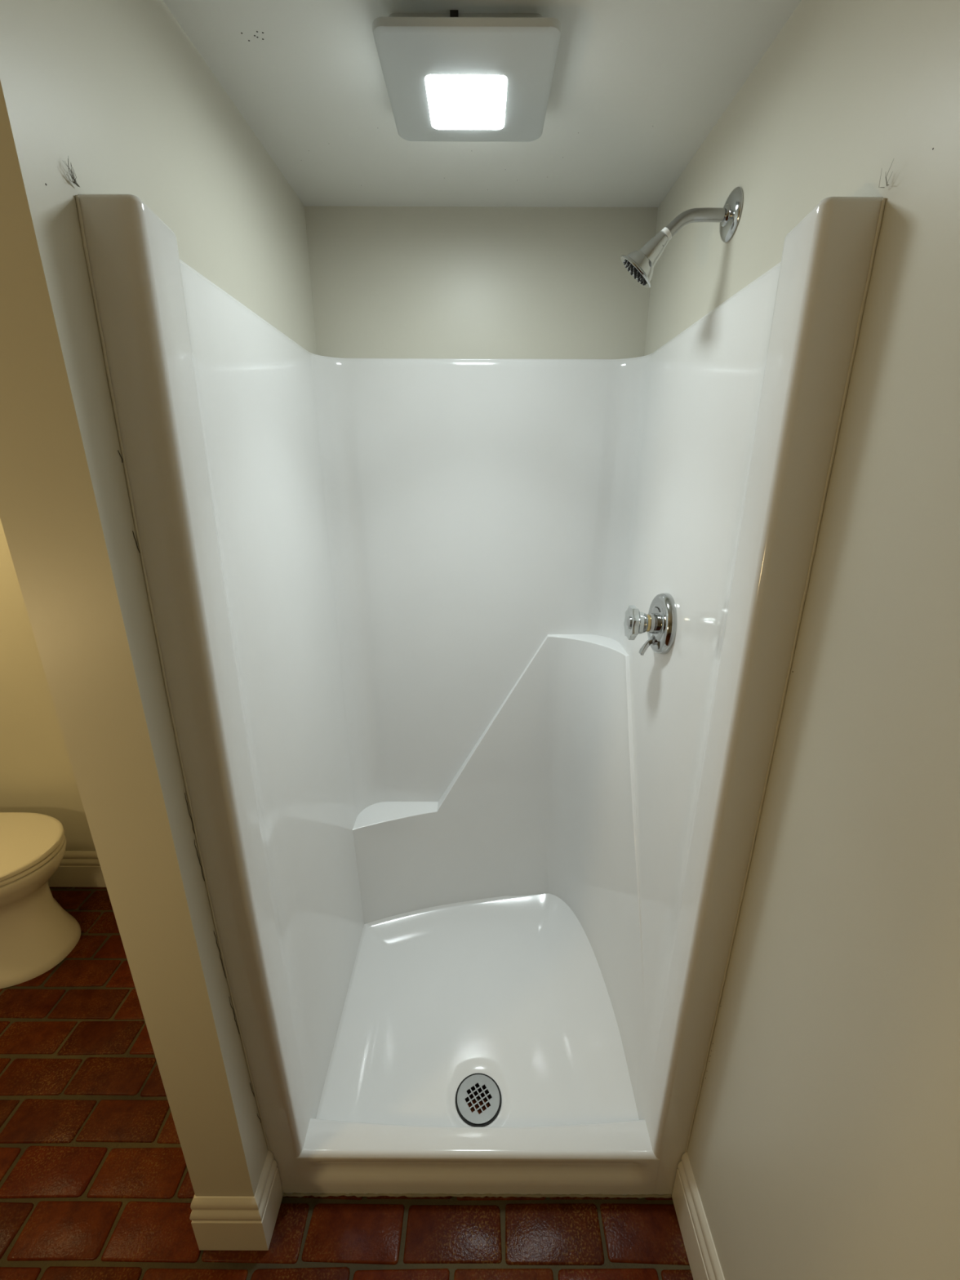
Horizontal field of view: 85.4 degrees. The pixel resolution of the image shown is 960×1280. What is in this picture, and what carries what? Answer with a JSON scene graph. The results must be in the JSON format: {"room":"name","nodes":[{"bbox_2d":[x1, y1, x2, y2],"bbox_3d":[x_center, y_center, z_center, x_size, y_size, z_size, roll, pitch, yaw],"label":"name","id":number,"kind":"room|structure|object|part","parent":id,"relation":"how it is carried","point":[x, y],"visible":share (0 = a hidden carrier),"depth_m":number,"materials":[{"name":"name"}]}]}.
{"room":"bathroom","nodes":[
{"label":"bathroom","id":0,"kind":"room"},
{"bbox_2d":[0,0,317,1250],"bbox_3d":[-0.519,0.088,1.225,0.147,2.213,1.007,0,19,0],"label":"wall","id":1,"kind":"structure","parent":0,"point":[119,89],"depth_m":0.71,"materials":[{"name":"beige paint"}]},
{"bbox_2d":[62,155,79,186],"bbox_3d":[-0.450,-0.519,0.575,0.007,0.024,0.021,0,19,0],"label":"cobweb","id":2,"kind":"object","parent":1,"relation":"attached to","point":[74,182],"visible":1,"depth_m":0.58},
{"bbox_2d":[0,205,657,851],"bbox_3d":[-0.897,-0.095,1.758,2.947,2.213,0.120,0,19,0],"label":"wall","id":3,"kind":"structure","parent":0,"point":[469,282],"depth_m":1.42,"materials":[{"name":"beige paint"}]},
{"bbox_2d":[48,851,106,887],"bbox_3d":[-1.424,0.894,2.026,1.660,0.162,0.013,0,19,0],"label":"baseboard","id":4,"kind":"structure","parent":3,"relation":"attached to","point":[76,868],"depth_m":2.02,"materials":[{"name":"white paint"}]},
{"bbox_2d":[0,887,693,1279],"bbox_3d":[-0.904,1.728,-0.069,2.947,0.060,4.756,0,19,0],"label":"floor","id":5,"kind":"structure","parent":0,"point":[95,1184],"depth_m":1.17,"materials":[{"name":"tile"}]},
{"bbox_2d":[0,812,80,988],"bbox_3d":[-1.808,0.698,1.680,0.861,0.755,0.430,0,19,0],"label":"toilet","id":6,"kind":"object","parent":5,"relation":"on","point":[37,933],"visible":1,"depth_m":1.69,"materials":[{"name":"ceramic"}]},
{"bbox_3d":[-1.625,0.696,1.679,0.488,0.016,0.360,0,19,0],"label":"seat","id":7,"kind":"part","parent":6,"relation":"part of","materials":[{"name":"plastic"}]},
{"bbox_3d":[-1.623,0.676,1.672,0.491,0.020,0.366,0,19,0],"label":"lid","id":8,"kind":"part","parent":6,"relation":"part of","materials":[{"name":"plastic"}]},
{"bbox_2d":[75,194,885,1198],"bbox_3d":[-0.002,0.240,1.309,0.916,1.879,0.943,0,19,0],"label":"shower stall","id":9,"kind":"object","parent":5,"relation":"on","point":[451,822],"visible":1,"depth_m":1.26,"materials":[{"name":"white plastic"}]},
{"bbox_2d":[455,1073,502,1127],"bbox_3d":[-0.004,1.199,1.339,0.119,0.058,0.119,0,19,0],"label":"shower drain","id":10,"kind":"object","parent":9,"relation":"in","point":[483,1083],"visible":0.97,"depth_m":1.33,"materials":[{"name":"metal"}]},
{"bbox_3d":[0.011,0.597,1.432,0.878,1.029,0.829,0,19,0],"label":"shelf panel","id":11,"kind":"part","parent":9,"relation":"part of","materials":[{"name":"white plastic"}]},
{"bbox_2d":[623,592,676,655],"bbox_3d":[0.386,-0.036,1.202,0.091,0.147,0.142,0,19,0],"label":"shower valve","id":12,"kind":"object","parent":9,"relation":"attached to","point":[660,624],"visible":1,"depth_m":1.18,"materials":[{"name":"silver metal"}]},
{"bbox_3d":[0.362,-0.040,1.200,0.041,0.075,0.075,0,19,0],"label":"knob","id":13,"kind":"part","parent":12,"relation":"part of","materials":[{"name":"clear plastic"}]},
{"bbox_3d":[0.392,0.015,1.219,0.031,0.040,0.017,0,19,0],"label":"lever","id":14,"kind":"part","parent":12,"relation":"part of","materials":[{"name":"silver metal"}]},
{"bbox_2d":[163,0,801,207],"bbox_3d":[-0.897,-0.452,-0.812,2.947,0.120,4.756,0,19,0],"label":"ceiling","id":15,"kind":"structure","parent":0,"point":[638,86],"depth_m":0.93,"materials":[{"name":"paint"}]},
{"bbox_2d":[372,9,560,142],"bbox_3d":[-0.019,-0.926,0.862,0.272,0.056,0.278,0,19,0],"label":"ceiling fan light","id":16,"kind":"object","parent":15,"relation":"attached to","point":[453,76],"visible":1,"depth_m":0.81,"materials":[{"name":"white plastic"}]},
{"bbox_3d":[-0.021,-0.955,0.875,0.232,0.010,0.226,0,19,0],"label":"housing frame","id":17,"kind":"part","parent":16,"relation":"part of","materials":[{"name":"white plastic"}]},
{"bbox_2d":[644,0,959,1279],"bbox_3d":[0.513,0.658,-0.436,0.120,2.213,4.516,0,19,0],"label":"wall","id":18,"kind":"structure","parent":0,"point":[824,1141],"depth_m":0.63,"materials":[{"name":"beige paint"}]},
{"bbox_2d":[620,186,743,288],"bbox_3d":[0.363,-0.740,0.962,0.198,0.150,0.079,2,19,4],"label":"showerhead","id":19,"kind":"object","parent":18,"relation":"attached to","point":[640,264],"visible":1,"depth_m":0.94,"materials":[{"name":"silver metal"}]},
{"bbox_3d":[0.394,-0.758,0.948,0.121,0.049,0.021,0,19,0],"label":"shower arm","id":20,"kind":"part","parent":19,"relation":"part of","materials":[{"name":"silver metal"}]},
{"bbox_2d":[671,1151,724,1279],"bbox_3d":[0.442,1.775,-0.540,0.013,0.162,3.598,0,19,0],"label":"baseboard","id":21,"kind":"structure","parent":18,"relation":"attached to","point":[701,1252],"depth_m":1.07,"materials":[{"name":"white paint"}]},
{"bbox_2d":[878,159,893,187],"bbox_3d":[0.451,-0.514,0.574,0.008,0.020,0.023,0,19,0],"label":"cobweb","id":22,"kind":"object","parent":18,"relation":"attached to","point":[886,182],"visible":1,"depth_m":0.58}
]}

